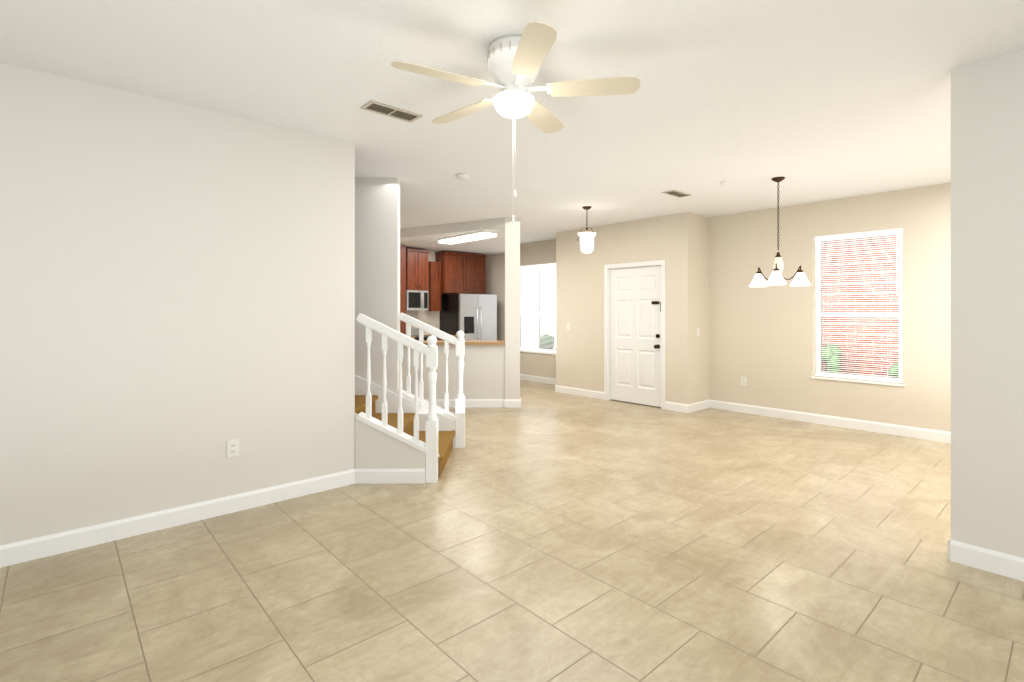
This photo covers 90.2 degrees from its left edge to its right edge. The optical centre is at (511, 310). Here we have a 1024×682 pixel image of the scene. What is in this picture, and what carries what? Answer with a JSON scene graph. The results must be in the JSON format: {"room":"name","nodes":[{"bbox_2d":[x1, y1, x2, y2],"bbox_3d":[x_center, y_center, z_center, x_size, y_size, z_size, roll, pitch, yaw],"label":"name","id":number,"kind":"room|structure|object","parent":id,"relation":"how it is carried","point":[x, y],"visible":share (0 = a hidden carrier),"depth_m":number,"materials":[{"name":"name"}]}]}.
{"room":"living room","nodes":[
{"label":"living room","id":0,"kind":"room"},
{"bbox_2d":[0,63,354,545],"bbox_3d":[-3.175,0.020,2.500,5.000,2.740,0.120,0,0,-42],"label":"wall","id":1,"kind":"structure","parent":0,"point":[177,296],"depth_m":3.25,"materials":[{"name":"white paint"}]},
{"bbox_2d":[0,469,424,567],"bbox_3d":[-2.802,1.333,2.491,5.304,0.115,0.390,0,0,-42],"label":"baseboard","id":2,"kind":"structure","parent":1,"relation":"attached to","point":[40,547],"depth_m":3.34,"materials":[{"name":"white"}]},
{"bbox_2d":[227,439,238,457],"bbox_3d":[-1.929,0.950,3.527,0.075,0.118,0.008,0,0,-42],"label":"electrical outlet","id":3,"kind":"object","parent":1,"relation":"attached to","point":[232,448],"visible":1,"depth_m":3.52,"materials":[{"name":"white plastic"}]},
{"bbox_2d":[355,419,425,481],"bbox_3d":[-0.985,1.128,4.172,0.566,0.524,0.100,0,0,0],"label":"wall","id":4,"kind":"structure","parent":0,"point":[375,448],"depth_m":4.12,"materials":[{"name":"white paint"}]},
{"bbox_2d":[355,178,454,447],"bbox_3d":[-2.589,0.020,5.230,4.022,2.740,0.120,0,0,0],"label":"wall","id":5,"kind":"structure","parent":0,"point":[377,249],"depth_m":5.17,"materials":[{"name":"white paint"}]},
{"bbox_2d":[406,251,439,334],"bbox_3d":[-2.883,0.020,9.240,6.020,2.740,0.120,0,0,-42],"label":"wall","id":6,"kind":"structure","parent":0,"point":[431,318],"depth_m":10.25,"materials":[{"name":"beige paint"}]},
{"bbox_2d":[408,249,427,290],"bbox_3d":[-1.895,-0.784,9.815,0.470,0.773,0.336,0,0,-42],"label":"upper cabinet","id":7,"kind":"object","parent":6,"relation":"attached to","point":[417,258],"depth_m":9.68,"materials":[{"name":"brown wood"}]},
{"bbox_2d":[406,290,427,310],"bbox_3d":[-1.885,-0.201,9.803,0.465,0.383,0.364,0,0,-42],"label":"microwave","id":8,"kind":"object","parent":7,"relation":"attached to","point":[416,300],"visible":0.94,"depth_m":9.69,"materials":[{"name":"silver metal"}]},
{"bbox_2d":[428,261,443,310],"bbox_3d":[-1.577,-0.490,10.180,0.246,0.979,0.216,0,0,-42],"label":"upper cabinet","id":9,"kind":"object","parent":6,"relation":"attached to","point":[434,295],"depth_m":10.09,"materials":[{"name":"brown wood"}]},
{"bbox_2d":[436,251,486,293],"bbox_3d":[-1.055,-0.770,10.566,1.039,0.825,0.336,0,0,-42],"label":"upper cabinet","id":10,"kind":"object","parent":6,"relation":"attached to","point":[446,272],"depth_m":10.39,"materials":[{"name":"brown wood"}]},
{"bbox_2d":[400,218,504,255],"bbox_3d":[-1.413,-1.282,9.430,2.866,0.147,4.140,0,0,0],"label":"ceiling","id":11,"kind":"structure","parent":0,"point":[424,238],"depth_m":8.38,"materials":[{"name":"white paint"}]},
{"bbox_2d":[437,230,497,243],"bbox_3d":[-0.733,-1.174,8.190,0.300,0.068,1.240,0,0,-42],"label":"kitchen ceiling light","id":12,"kind":"object","parent":11,"relation":"attached to","point":[473,236],"visible":1,"depth_m":8.02,"materials":[{"name":"white plastic"}]},
{"bbox_2d":[402,345,504,398],"bbox_3d":[-0.910,0.940,7.440,1.620,0.900,0.120,0,0,0],"label":"wall","id":13,"kind":"structure","parent":0,"point":[484,372],"depth_m":7.38,"materials":[{"name":"white paint"}]},
{"bbox_2d":[417,340,504,344],"bbox_3d":[-0.901,0.466,7.505,1.597,0.042,0.390,0,0,0],"label":"bar","id":14,"kind":"object","parent":13,"relation":"on","point":[480,342],"visible":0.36,"depth_m":7.31,"materials":[{"name":"brown laminate"}]},
{"bbox_2d":[424,398,520,407],"bbox_3d":[-0.750,1.333,7.403,1.495,0.115,1.258,0,0,-42],"label":"baseboard","id":15,"kind":"structure","parent":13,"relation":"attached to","point":[510,403],"depth_m":7.37,"materials":[{"name":"white wood"}]},
{"bbox_2d":[0,380,1023,681],"bbox_3d":[-0.823,1.440,3.959,10.450,0.100,13.400,0,0,-42],"label":"floor","id":16,"kind":"structure","parent":0,"point":[546,532],"depth_m":2.67,"materials":[{"name":"tile"}]},
{"bbox_2d":[400,245,407,334],"bbox_3d":[-2.562,0.105,9.057,1.194,2.566,0.578,0,0,-42],"label":"tall cabinet","id":17,"kind":"object","parent":16,"relation":"on","point":[403,250],"depth_m":9.21,"materials":[{"name":"brown wood"}]},
{"bbox_2d":[355,313,464,482],"bbox_3d":[-1.907,0.649,4.701,2.847,1.482,1.183,0,0,0],"label":"staircase","id":18,"kind":"structure","parent":16,"relation":"on","point":[426,426],"depth_m":4.59,"materials":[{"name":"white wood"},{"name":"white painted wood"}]},
{"bbox_2d":[411,328,437,339],"bbox_3d":[-1.776,0.865,9.682,0.481,1.050,0.684,0,0,-42],"label":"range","id":19,"kind":"object","parent":16,"relation":"on","point":[415,332],"visible":0.02,"depth_m":9.88,"materials":[{"name":"black"}]},
{"bbox_2d":[410,334,455,339],"bbox_3d":[-1.694,0.930,9.797,1.070,0.920,0.626,0,0,-42],"label":"countertop","id":20,"kind":"structure","parent":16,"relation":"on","point":[431,335],"depth_m":9.80,"materials":[{"name":"brown wood"}]},
{"bbox_2d":[440,294,496,339],"bbox_3d":[-0.870,0.521,10.409,0.935,1.718,0.761,0,0,-42],"label":"fridge","id":21,"kind":"object","parent":16,"relation":"on","point":[472,316],"visible":0.56,"depth_m":10.13,"materials":[{"name":"silver metal"}]},
{"bbox_2d":[505,217,519,398],"bbox_3d":[0.008,0.020,7.450,0.216,2.740,0.180,0,0,0],"label":"column","id":22,"kind":"structure","parent":16,"relation":"on","point":[512,310],"depth_m":7.36,"materials":[{"name":"white paint"}]},
{"bbox_2d":[0,0,1023,243],"bbox_3d":[-0.823,-1.400,3.959,10.450,0.100,13.400,0,0,-42],"label":"ceiling","id":23,"kind":"structure","parent":0,"point":[810,101],"depth_m":3.04,"materials":[{"name":"white paint"}]},
{"bbox_2d":[360,100,422,122],"bbox_3d":[-0.811,-1.345,3.450,0.380,0.008,0.160,0,0,-42],"label":"ceiling vent","id":24,"kind":"object","parent":23,"relation":"in","point":[389,111],"visible":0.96,"depth_m":3.44,"materials":[{"name":"silver metal"}]},
{"bbox_2d":[456,173,468,179],"bbox_3d":[-0.489,-1.332,5.063,0.132,0.036,0.132,0,0,-42],"label":"smoke detector","id":25,"kind":"object","parent":23,"relation":"attached to","point":[462,176],"visible":1,"depth_m":5.03,"materials":[{"name":"white plastic"}]},
{"bbox_2d":[391,21,639,222],"bbox_3d":[-0.025,-0.901,2.639,1.211,0.896,1.188,0,0,-42],"label":"fan","id":26,"kind":"object","parent":23,"relation":"hanging from","point":[514,62],"visible":1,"depth_m":2.53,"materials":[{"name":"beige wood"}]},
{"bbox_2d":[577,206,595,252],"bbox_3d":[0.977,-1.049,6.616,0.240,0.602,0.251,0,0,-42],"label":"pendant light","id":27,"kind":"object","parent":23,"relation":"hanging from","point":[587,239],"visible":1,"depth_m":6.55,"materials":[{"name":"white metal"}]},
{"bbox_2d":[662,190,691,197],"bbox_3d":[1.896,-1.345,5.861,0.380,0.008,0.160,0,0,-42],"label":"ceiling vent","id":28,"kind":"object","parent":23,"relation":"in","point":[678,194],"visible":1,"depth_m":5.85,"materials":[{"name":"silver metal"}]},
{"bbox_2d":[749,177,810,286],"bbox_3d":[2.665,-0.804,5.187,0.554,1.092,0.550,0,0,-42],"label":"chandelier","id":29,"kind":"object","parent":23,"relation":"hanging from","point":[778,278],"visible":1,"depth_m":5.15,"materials":[{"name":"white glass"}]},
{"bbox_2d":[556,212,708,403],"bbox_3d":[1.802,0.020,8.067,0.600,2.740,2.455,0,0,-42],"label":"wall","id":30,"kind":"structure","parent":0,"point":[679,243],"depth_m":7.46,"materials":[{"name":"beige paint"}]},
{"bbox_2d":[604,260,665,408],"bbox_3d":[1.851,0.333,7.638,0.138,2.114,1.068,0,0,-42],"label":"door frame","id":31,"kind":"structure","parent":30,"relation":"attached to","point":[661,263],"depth_m":7.65,"materials":[{"name":"white wood"}]},
{"bbox_2d":[610,266,660,406],"bbox_3d":[1.820,0.364,7.610,0.133,2.028,0.920,0,0,-42],"label":"front door","id":32,"kind":"structure","parent":30,"relation":"in","point":[635,334],"depth_m":7.61,"materials":[{"name":"white wood"}]},
{"bbox_2d":[696,327,699,335],"bbox_3d":[2.601,0.290,7.128,0.075,0.118,0.008,0,0,-42],"label":"light switch","id":33,"kind":"object","parent":30,"relation":"attached to","point":[698,331],"visible":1,"depth_m":7.13,"materials":[{"name":"white plastic"}]},
{"bbox_2d":[555,385,709,412],"bbox_3d":[1.792,1.333,8.057,0.600,0.115,2.483,0,0,-42],"label":"baseboard","id":34,"kind":"structure","parent":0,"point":[687,408],"depth_m":7.29,"materials":[{"name":"white wood"}]},
{"bbox_2d":[486,183,950,431],"bbox_3d":[2.975,0.020,7.355,0.200,2.740,13.400,0,0,-42],"label":"wall","id":35,"kind":"structure","parent":0,"point":[762,339],"depth_m":6.42,"materials":[{"name":"beige paint"}]},
{"bbox_2d":[520,266,555,354],"bbox_3d":[0.492,-0.042,10.072,0.160,1.737,1.240,0,0,-42],"label":"window","id":36,"kind":"structure","parent":35,"relation":"in","point":[538,313],"depth_m":10.07,"materials":[{"name":"white"}]},
{"bbox_2d":[520,267,555,349],"bbox_3d":[0.529,-0.052,10.105,0.006,1.605,1.090,0,0,-42],"label":"panel","id":37,"kind":"object","parent":36,"relation":"attached to","point":[527,338],"visible":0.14,"depth_m":10.12,"materials":[{"name":"clear glass"}]},
{"bbox_2d":[520,263,555,352],"bbox_3d":[0.480,-0.058,10.061,0.046,1.701,1.184,0,0,-42],"label":"window blinds","id":38,"kind":"object","parent":36,"relation":"attached to","point":[541,266],"visible":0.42,"depth_m":10.00,"materials":[{"name":"white plastic"}]},
{"bbox_2d":[520,374,950,442],"bbox_3d":[3.455,1.333,6.657,0.014,0.115,11.480,0,0,-42],"label":"baseboard","id":39,"kind":"structure","parent":35,"relation":"attached to","point":[915,432],"depth_m":6.21,"materials":[{"name":"white wood"}]},
{"bbox_2d":[741,377,746,385],"bbox_3d":[3.170,0.960,6.980,0.008,0.118,0.075,0,0,-42],"label":"electrical outlet","id":40,"kind":"object","parent":35,"relation":"attached to","point":[744,381],"visible":1,"depth_m":6.97,"materials":[{"name":"white plastic"}]},
{"bbox_2d":[811,233,904,386],"bbox_3d":[4.091,-0.044,6.046,0.160,1.762,0.940,0,0,-42],"label":"window","id":41,"kind":"structure","parent":35,"relation":"in","point":[818,334],"depth_m":6.01,"materials":[{"name":"white"}]},
{"bbox_2d":[815,228,902,382],"bbox_3d":[4.080,-0.060,6.035,0.046,1.726,0.884,0,0,-42],"label":"window blinds","id":42,"kind":"object","parent":41,"relation":"attached to","point":[865,234],"visible":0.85,"depth_m":6.00,"materials":[{"name":"white plastic"}]},
{"bbox_2d":[821,234,898,377],"bbox_3d":[4.129,-0.055,6.079,0.006,1.630,0.790,0,0,-42],"label":"window blinds","id":43,"kind":"object","parent":41,"relation":"attached to","point":[857,325],"visible":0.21,"depth_m":6.06,"materials":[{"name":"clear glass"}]},
{"bbox_2d":[951,49,1023,557],"bbox_3d":[3.685,0.020,1.557,0.130,2.740,3.570,0,0,-42],"label":"wall","id":44,"kind":"structure","parent":0,"point":[987,303],"depth_m":2.73,"materials":[{"name":"white paint"}]},
{"bbox_2d":[947,537,1023,581],"bbox_3d":[3.680,1.333,1.563,0.158,0.115,3.584,0,0,-42],"label":"baseboard","id":45,"kind":"structure","parent":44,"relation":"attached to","point":[996,562],"depth_m":2.73,"materials":[{"name":"white wood"}]}
]}

